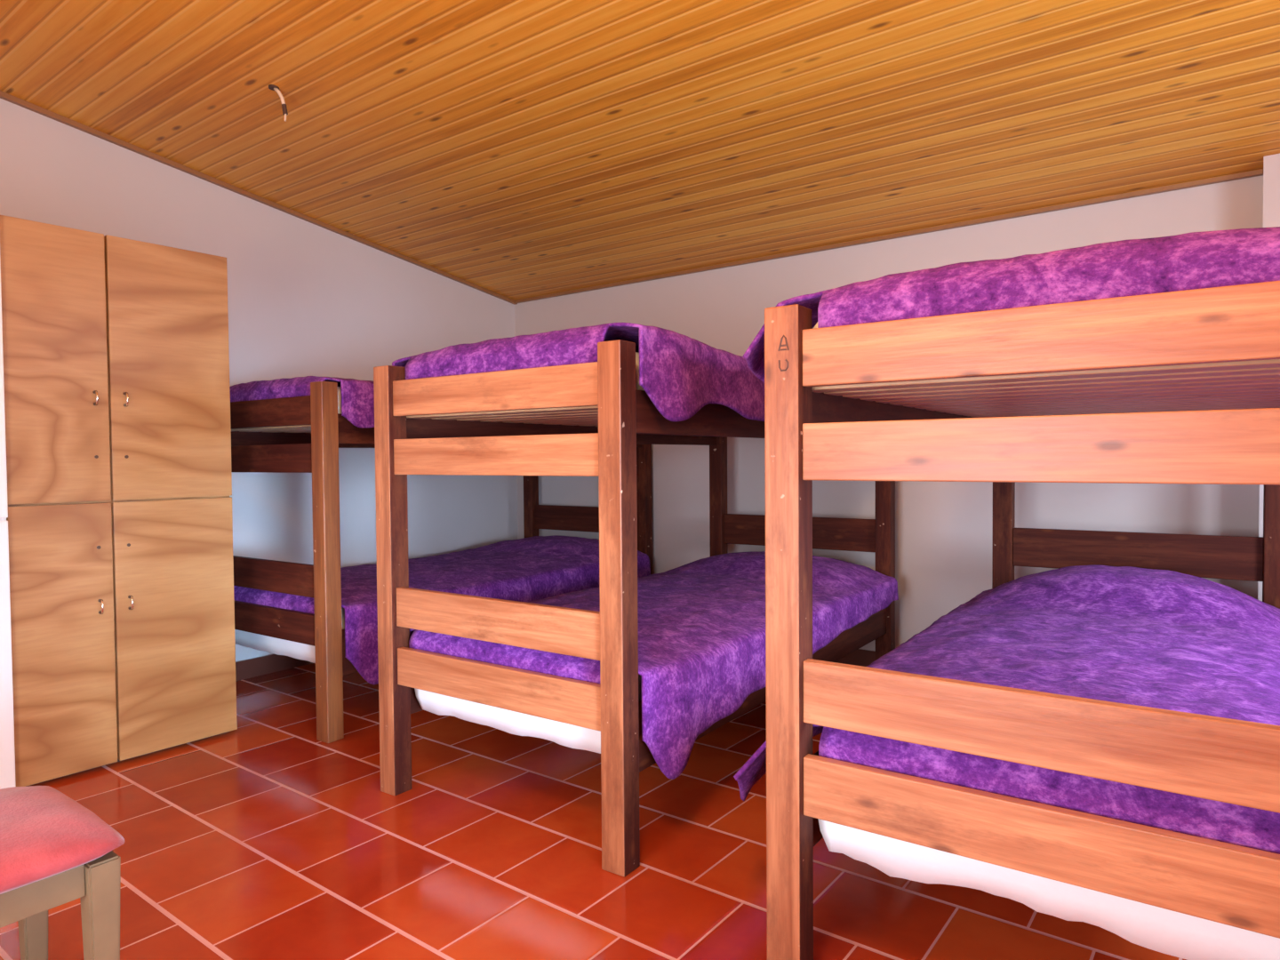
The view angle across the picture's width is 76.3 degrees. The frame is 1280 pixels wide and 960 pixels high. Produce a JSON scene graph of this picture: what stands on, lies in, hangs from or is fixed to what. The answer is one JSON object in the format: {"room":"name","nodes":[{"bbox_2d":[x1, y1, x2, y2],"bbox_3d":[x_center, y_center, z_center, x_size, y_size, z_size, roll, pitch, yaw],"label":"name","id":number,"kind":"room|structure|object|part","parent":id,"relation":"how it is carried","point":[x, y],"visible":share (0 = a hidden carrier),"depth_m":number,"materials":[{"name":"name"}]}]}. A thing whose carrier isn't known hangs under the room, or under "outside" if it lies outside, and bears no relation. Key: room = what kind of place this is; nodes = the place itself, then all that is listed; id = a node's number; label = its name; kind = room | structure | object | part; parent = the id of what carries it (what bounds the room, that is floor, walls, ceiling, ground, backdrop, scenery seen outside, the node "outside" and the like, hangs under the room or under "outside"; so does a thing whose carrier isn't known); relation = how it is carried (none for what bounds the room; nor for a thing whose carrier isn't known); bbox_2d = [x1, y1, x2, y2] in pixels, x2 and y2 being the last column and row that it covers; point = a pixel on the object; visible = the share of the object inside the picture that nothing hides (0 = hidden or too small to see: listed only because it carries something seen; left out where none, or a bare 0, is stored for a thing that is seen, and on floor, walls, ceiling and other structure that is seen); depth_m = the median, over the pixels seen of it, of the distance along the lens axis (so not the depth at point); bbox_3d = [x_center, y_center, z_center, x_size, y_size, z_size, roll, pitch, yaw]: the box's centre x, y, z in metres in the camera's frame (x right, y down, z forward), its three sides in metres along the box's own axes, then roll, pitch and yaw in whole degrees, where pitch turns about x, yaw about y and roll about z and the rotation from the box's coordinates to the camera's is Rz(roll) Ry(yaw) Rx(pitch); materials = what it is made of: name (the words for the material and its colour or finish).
{"room":"hostel dormitory room","nodes":[
{"label":"hostel dormitory room","id":0,"kind":"room"},
{"bbox_2d":[0,98,517,661],"bbox_3d":[-2.611,-0.453,3.761,0.150,3.074,5.765,1,2,34],"label":"wall","id":1,"kind":"structure","parent":0,"point":[305,298],"depth_m":4.57,"materials":[{"name":"paint"}]},
{"bbox_2d":[0,90,517,304],"bbox_3d":[-2.521,-1.600,3.718,0.026,0.742,5.658,1,2,34],"label":"trim","id":2,"kind":"structure","parent":1,"relation":"attached to","point":[4,96],"depth_m":4.23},
{"bbox_2d":[235,653,312,680],"bbox_3d":[-2.505,1.033,3.792,0.014,0.100,5.658,1,2,34],"label":"baseboard","id":3,"kind":"structure","parent":1,"relation":"attached to","point":[270,663],"depth_m":4.45,"materials":[{"name":"wood"}]},
{"bbox_2d":[0,663,1186,959],"bbox_3d":[-0.392,1.169,2.190,6.150,0.120,6.050,1,2,37],"label":"floor","id":4,"kind":"structure","parent":0,"point":[264,838],"depth_m":2.35,"materials":[{"name":"tile"}]},
{"bbox_2d":[0,256,15,789],"bbox_3d":[-2.654,0.097,2.725,0.620,2.030,0.720,1,2,37],"label":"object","id":5,"kind":"object","parent":4,"relation":"on","point":[7,754],"visible":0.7,"depth_m":2.82,"materials":[{"name":"white paint"}]},
{"bbox_3d":[-2.419,-0.387,2.530,0.020,1.055,0.720,1,2,37],"label":"door","id":6,"kind":"part","parent":5,"relation":"part of","materials":[{"name":"white paint"}]},
{"bbox_3d":[-2.411,0.627,2.557,0.020,0.955,0.720,1,2,37],"label":"door","id":7,"kind":"part","parent":5,"relation":"part of","materials":[{"name":"white paint"}]},
{"bbox_2d":[0,785,124,959],"bbox_3d":[-1.254,0.881,1.501,0.465,0.506,0.425,1,2,37],"label":"stool","id":8,"kind":"object","parent":4,"relation":"on","point":[55,851],"visible":1,"depth_m":1.49,"materials":[{"name":"pink fabric"}]},
{"bbox_3d":[-1.302,0.912,1.748,0.054,0.431,0.054,1,2,37],"label":"leg","id":9,"kind":"part","parent":8,"relation":"part of","materials":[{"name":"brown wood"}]},
{"bbox_3d":[-1.256,0.665,1.495,0.465,0.074,0.425,1,2,37],"label":"seat","id":10,"kind":"part","parent":8,"relation":"part of","materials":[{"name":"pink fabric"}]},
{"bbox_3d":[-1.003,0.916,1.522,0.054,0.431,0.054,1,2,37],"label":"leg","id":11,"kind":"part","parent":8,"relation":"part of","materials":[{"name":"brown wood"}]},
{"bbox_2d":[0,215,237,786],"bbox_3d":[-2.202,0.081,3.329,0.648,2.022,0.780,1,2,37],"label":"wardrobe","id":12,"kind":"object","parent":4,"relation":"on","point":[116,350],"visible":0.97,"depth_m":3.11,"materials":[{"name":"brown wood"}]},
{"bbox_3d":[-2.117,-0.420,2.959,0.020,1.002,0.322,1,2,37],"label":"door","id":13,"kind":"part","parent":12,"relation":"part of","materials":[{"name":"brown wood"}]},
{"bbox_3d":[-2.109,0.586,2.986,0.020,0.994,0.322,1,2,37],"label":"door","id":14,"kind":"part","parent":12,"relation":"part of","materials":[{"name":"brown wood"}]},
{"bbox_3d":[-2.024,-0.307,3.038,0.020,0.057,0.008,1,2,37],"label":"handle","id":15,"kind":"part","parent":12,"relation":"part of","materials":[{"name":"silver metal"}]},
{"bbox_3d":[-2.018,0.476,3.059,0.020,0.057,0.008,1,2,37],"label":"handle","id":16,"kind":"part","parent":12,"relation":"part of","materials":[{"name":"silver metal"}]},
{"bbox_3d":[-1.962,-0.309,3.119,0.020,0.057,0.008,1,2,37],"label":"handle","id":17,"kind":"part","parent":12,"relation":"part of","materials":[{"name":"silver metal"}]},
{"bbox_3d":[-1.956,0.473,3.140,0.020,0.057,0.008,1,2,37],"label":"handle","id":18,"kind":"part","parent":12,"relation":"part of","materials":[{"name":"silver metal"}]},
{"bbox_3d":[-1.879,-0.430,3.274,0.020,1.002,0.450,1,2,37],"label":"door","id":19,"kind":"part","parent":12,"relation":"part of","materials":[{"name":"brown wood"}]},
{"bbox_3d":[-1.871,0.576,3.301,0.020,0.994,0.450,1,2,37],"label":"door","id":20,"kind":"part","parent":12,"relation":"part of","materials":[{"name":"brown wood"}]},
{"bbox_2d":[230,381,652,743],"bbox_3d":[-1.040,0.304,4.622,1.061,1.488,2.403,1,2,35],"label":"bunk bed","id":21,"kind":"object","parent":4,"relation":"on","point":[306,434],"visible":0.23,"depth_m":3.49,"materials":[{"name":"brown wood"}]},
{"bbox_3d":[-1.711,-0.295,3.644,0.899,0.121,0.028,1,2,35],"label":"foot rail","id":22,"kind":"part","parent":21,"relation":"part of","materials":[{"name":"brown wood"}]},
{"bbox_3d":[-1.710,-0.095,3.650,0.899,0.122,0.028,1,2,35],"label":"foot rail","id":23,"kind":"part","parent":21,"relation":"part of","materials":[{"name":"brown wood"}]},
{"bbox_3d":[-1.706,0.423,3.664,0.899,0.135,0.028,1,2,35],"label":"foot rail","id":24,"kind":"part","parent":21,"relation":"part of","materials":[{"name":"brown wood"}]},
{"bbox_3d":[-1.704,0.629,3.669,0.899,0.128,0.028,1,2,35],"label":"foot rail","id":25,"kind":"part","parent":21,"relation":"part of","materials":[{"name":"brown wood"}]},
{"bbox_2d":[234,607,344,663],"bbox_3d":[-1.039,0.637,4.629,0.891,0.268,2.228,1,2,35],"label":"mattress","id":26,"kind":"object","parent":21,"relation":"on","point":[278,646],"visible":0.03,"depth_m":3.71,"materials":[{"name":"white fabric"}]},
{"bbox_2d":[233,535,650,684],"bbox_3d":[-1.047,0.618,4.609,1.187,0.449,2.252,1,2,35],"label":"bedspread","id":27,"kind":"object","parent":26,"relation":"on","point":[524,570],"visible":0.58,"depth_m":4.25,"materials":[{"name":"purple fabric"}]},
{"bbox_3d":[-1.451,-0.253,4.889,0.028,0.125,2.250,1,2,35],"label":"rail","id":28,"kind":"part","parent":21,"relation":"part of","materials":[{"name":"brown wood"}]},
{"bbox_3d":[-1.300,0.340,3.387,0.081,1.488,0.076,1,2,35],"label":"post","id":29,"kind":"part","parent":21,"relation":"part of","materials":[{"name":"brown wood"}]},
{"bbox_2d":[337,386,341,413],"bbox_3d":[-1.037,-0.357,4.617,0.951,0.146,2.193,1,2,35],"label":"mattress","id":30,"kind":"object","parent":21,"relation":"on","point":[339,388],"visible":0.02,"depth_m":3.45,"materials":[{"name":"white fabric"}]},
{"bbox_2d":[229,376,374,427],"bbox_3d":[-1.057,-0.371,4.584,1.172,0.240,2.252,1,2,35],"label":"bedspread","id":31,"kind":"object","parent":30,"relation":"on","point":[357,396],"visible":0.2,"depth_m":3.47,"materials":[{"name":"purple fabric"}]},
{"bbox_3d":[-0.631,0.700,4.351,0.028,0.195,2.250,1,2,35],"label":"rail","id":32,"kind":"part","parent":21,"relation":"part of","materials":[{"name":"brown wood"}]},
{"bbox_3d":[-0.638,-0.244,4.326,0.028,0.125,2.250,1,2,35],"label":"rail","id":33,"kind":"part","parent":21,"relation":"part of","materials":[{"name":"brown wood"}]},
{"bbox_3d":[-0.780,0.269,5.857,0.081,1.488,0.076,1,2,35],"label":"post","id":34,"kind":"part","parent":21,"relation":"part of","materials":[{"name":"brown wood"}]},
{"bbox_3d":[-0.376,0.267,5.579,0.899,0.171,0.028,1,2,35],"label":"head rail","id":35,"kind":"part","parent":21,"relation":"part of","materials":[{"name":"brown wood"}]},
{"bbox_3d":[0.025,0.278,5.299,0.081,1.488,0.076,1,2,35],"label":"post","id":36,"kind":"part","parent":21,"relation":"part of","materials":[{"name":"brown wood"}]},
{"bbox_2d":[373,339,895,876],"bbox_3d":[0.200,0.324,3.532,1.061,1.488,2.403,1,2,35],"label":"bunk bed","id":37,"kind":"object","parent":4,"relation":"on","point":[586,419],"visible":0.59,"depth_m":2.57,"materials":[{"name":"brown wood"}]},
{"bbox_3d":[-0.865,0.350,2.856,0.081,1.488,0.076,1,2,35],"label":"post","id":38,"kind":"part","parent":37,"relation":"part of","materials":[{"name":"brown wood"}]},
{"bbox_3d":[-0.203,0.711,3.824,0.028,0.195,2.250,1,2,35],"label":"rail","id":39,"kind":"part","parent":37,"relation":"part of","materials":[{"name":"brown wood"}]},
{"bbox_3d":[-0.471,-0.276,2.554,0.899,0.121,0.028,1,2,35],"label":"foot rail","id":40,"kind":"part","parent":37,"relation":"part of","materials":[{"name":"brown wood"}]},
{"bbox_3d":[-0.470,-0.076,2.560,0.899,0.122,0.028,1,2,35],"label":"foot rail","id":41,"kind":"part","parent":37,"relation":"part of","materials":[{"name":"brown wood"}]},
{"bbox_3d":[-0.466,0.442,2.574,0.899,0.135,0.028,1,2,35],"label":"foot rail","id":42,"kind":"part","parent":37,"relation":"part of","materials":[{"name":"brown wood"}]},
{"bbox_3d":[-0.464,0.649,2.579,0.899,0.128,0.028,1,2,35],"label":"foot rail","id":43,"kind":"part","parent":37,"relation":"part of","materials":[{"name":"brown wood"}]},
{"bbox_2d":[414,674,641,753],"bbox_3d":[0.201,0.658,3.539,0.891,0.270,2.228,1,2,35],"label":"mattress","id":44,"kind":"object","parent":37,"relation":"on","point":[568,735],"visible":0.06,"depth_m":2.62,"materials":[{"name":"white fabric"}]},
{"bbox_2d":[408,551,898,779],"bbox_3d":[0.192,0.620,3.520,1.184,0.444,2.251,1,2,35],"label":"bedspread","id":45,"kind":"object","parent":44,"relation":"on","point":[701,622],"visible":0.56,"depth_m":2.80,"materials":[{"name":"purple fabric"}]},
{"bbox_3d":[-0.211,-0.234,3.799,0.028,0.125,2.250,1,2,35],"label":"rail","id":46,"kind":"part","parent":37,"relation":"part of","materials":[{"name":"brown wood"}]},
{"bbox_3d":[-0.060,0.359,2.297,0.081,1.488,0.076,1,2,35],"label":"post","id":47,"kind":"part","parent":37,"relation":"part of","materials":[{"name":"brown wood"}]},
{"bbox_2d":[635,352,644,390],"bbox_3d":[0.203,-0.337,3.527,0.951,0.146,2.193,1,2,35],"label":"mattress","id":48,"kind":"object","parent":37,"relation":"on","point":[638,387],"visible":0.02,"depth_m":2.39,"materials":[{"name":"white fabric"}]},
{"bbox_2d":[392,322,764,421],"bbox_3d":[0.185,-0.345,3.493,1.185,0.289,2.250,1,2,35],"label":"bedspread","id":49,"kind":"object","parent":48,"relation":"on","point":[681,374],"visible":0.48,"depth_m":2.48,"materials":[{"name":"purple fabric"}]},
{"bbox_3d":[0.602,-0.225,3.236,0.028,0.125,2.250,1,2,35],"label":"rail","id":50,"kind":"part","parent":37,"relation":"part of","materials":[{"name":"brown wood"}]},
{"bbox_3d":[0.460,0.289,4.767,0.081,1.488,0.076,1,2,35],"label":"post","id":51,"kind":"part","parent":37,"relation":"part of","materials":[{"name":"brown wood"}]},
{"bbox_3d":[0.609,0.720,3.261,0.028,0.195,2.250,1,2,35],"label":"rail","id":52,"kind":"part","parent":37,"relation":"part of","materials":[{"name":"brown wood"}]},
{"bbox_3d":[0.864,0.286,4.489,0.899,0.171,0.028,1,2,35],"label":"head rail","id":53,"kind":"part","parent":37,"relation":"part of","materials":[{"name":"brown wood"}]},
{"bbox_3d":[1.265,0.297,4.209,0.081,1.488,0.076,1,2,35],"label":"post","id":54,"kind":"part","parent":37,"relation":"part of","materials":[{"name":"brown wood"}]},
{"bbox_2d":[764,280,1279,959],"bbox_3d":[1.394,0.343,2.475,1.061,1.488,2.405,1,2,35],"label":"bunk bed","id":55,"kind":"object","parent":4,"relation":"on","point":[1179,387],"visible":0.8,"depth_m":1.57,"materials":[{"name":"brown wood"}]},
{"bbox_3d":[0.329,0.369,1.799,0.081,1.488,0.076,1,2,35],"label":"post","id":56,"kind":"part","parent":55,"relation":"part of","materials":[{"name":"brown wood"}]},
{"bbox_3d":[0.991,0.730,2.768,0.028,0.195,2.250,1,2,35],"label":"rail","id":57,"kind":"part","parent":55,"relation":"part of","materials":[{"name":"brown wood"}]},
{"bbox_3d":[0.984,-0.215,2.742,0.028,0.125,2.250,1,2,35],"label":"rail","id":58,"kind":"part","parent":55,"relation":"part of","materials":[{"name":"brown wood"}]},
{"bbox_3d":[1.654,0.308,3.710,0.081,1.488,0.076,1,2,35],"label":"post","id":59,"kind":"part","parent":55,"relation":"part of","materials":[{"name":"brown wood"}]},
{"bbox_3d":[0.725,-0.057,1.503,0.899,0.122,0.028,1,2,35],"label":"foot rail","id":60,"kind":"part","parent":55,"relation":"part of","materials":[{"name":"brown wood"}]},
{"bbox_3d":[0.723,-0.257,1.498,0.899,0.121,0.028,1,2,35],"label":"foot rail","id":61,"kind":"part","parent":55,"relation":"part of","materials":[{"name":"brown wood"}]},
{"bbox_3d":[0.731,0.667,1.523,0.899,0.128,0.028,1,2,35],"label":"foot rail","id":62,"kind":"part","parent":55,"relation":"part of","materials":[{"name":"brown wood"}]},
{"bbox_3d":[0.729,0.461,1.517,0.899,0.135,0.028,1,2,35],"label":"foot rail","id":63,"kind":"part","parent":55,"relation":"part of","materials":[{"name":"brown wood"}]},
{"bbox_2d":[818,818,1279,959],"bbox_3d":[1.396,0.683,2.483,0.891,0.284,2.228,1,2,35],"label":"mattress","id":64,"kind":"object","parent":55,"relation":"on","point":[1167,932],"visible":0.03,"depth_m":1.55,"materials":[{"name":"white fabric"}]},
{"bbox_2d":[733,565,1279,854],"bbox_3d":[1.345,0.602,2.491,1.312,0.470,2.252,1,2,35],"label":"bedspread","id":65,"kind":"object","parent":64,"relation":"on","point":[1164,639],"visible":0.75,"depth_m":2.21,"materials":[{"name":"purple fabric"}]},
{"bbox_3d":[2.058,0.305,3.433,0.899,0.171,0.028,1,2,35],"label":"head rail","id":66,"kind":"part","parent":55,"relation":"part of","materials":[{"name":"brown wood"}]},
{"bbox_3d":[2.460,0.316,3.152,0.081,1.488,0.076,1,2,35],"label":"post","id":67,"kind":"part","parent":55,"relation":"part of","materials":[{"name":"brown wood"}]},
{"bbox_2d":[0,0,1279,300],"bbox_3d":[-0.414,-1.623,2.115,6.150,0.846,6.050,1,2,37],"label":"ceiling","id":68,"kind":"structure","parent":0,"point":[514,149],"depth_m":3.22,"materials":[{"name":"brown wood"}]},
{"bbox_2d":[268,84,287,121],"bbox_3d":[-1.448,-1.505,3.257,0.072,0.139,0.040,0,2,14],"label":"wire","id":69,"kind":"object","parent":68,"relation":"hanging from","point":[273,87],"visible":1,"depth_m":3.25,"materials":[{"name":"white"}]},
{"bbox_2d":[514,175,1263,651],"bbox_3d":[1.353,-0.139,4.465,6.150,2.345,0.150,1,2,37],"label":"wall","id":70,"kind":"structure","parent":0,"point":[944,530],"depth_m":4.31,"materials":[{"name":"paint"}]},
{"bbox_2d":[835,648,875,666],"bbox_3d":[0.852,0.980,4.779,4.407,0.100,0.014,1,2,37],"label":"baseboard","id":71,"kind":"structure","parent":70,"relation":"attached to","point":[860,657],"depth_m":4.50,"materials":[{"name":"wood"}]},
{"bbox_2d":[514,168,1263,303],"bbox_3d":[0.822,-1.299,4.719,4.427,0.022,0.028,1,2,37],"label":"trim","id":72,"kind":"structure","parent":70,"relation":"attached to","point":[1257,172],"depth_m":4.17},
{"bbox_2d":[1257,153,1279,601],"bbox_3d":[3.054,-0.122,2.984,1.250,2.364,0.150,1,2,37],"label":"wall pier","id":73,"kind":"object","parent":70,"relation":"attached to","point":[1271,164],"visible":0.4,"depth_m":3.26,"materials":[{"name":"paint"}]},
{"bbox_3d":[1.398,-0.318,2.470,0.951,0.146,2.193,1,2,35],"label":"mattress","id":74,"kind":"object","parent":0,"visible":0},
{"bbox_2d":[742,226,1279,382],"bbox_3d":[1.352,-0.333,2.456,1.278,0.259,2.256,1,2,35],"label":"bedspread","id":75,"kind":"object","parent":74,"relation":"on","point":[1192,260],"visible":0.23,"depth_m":1.50,"materials":[{"name":"purple fabric"}]}
]}

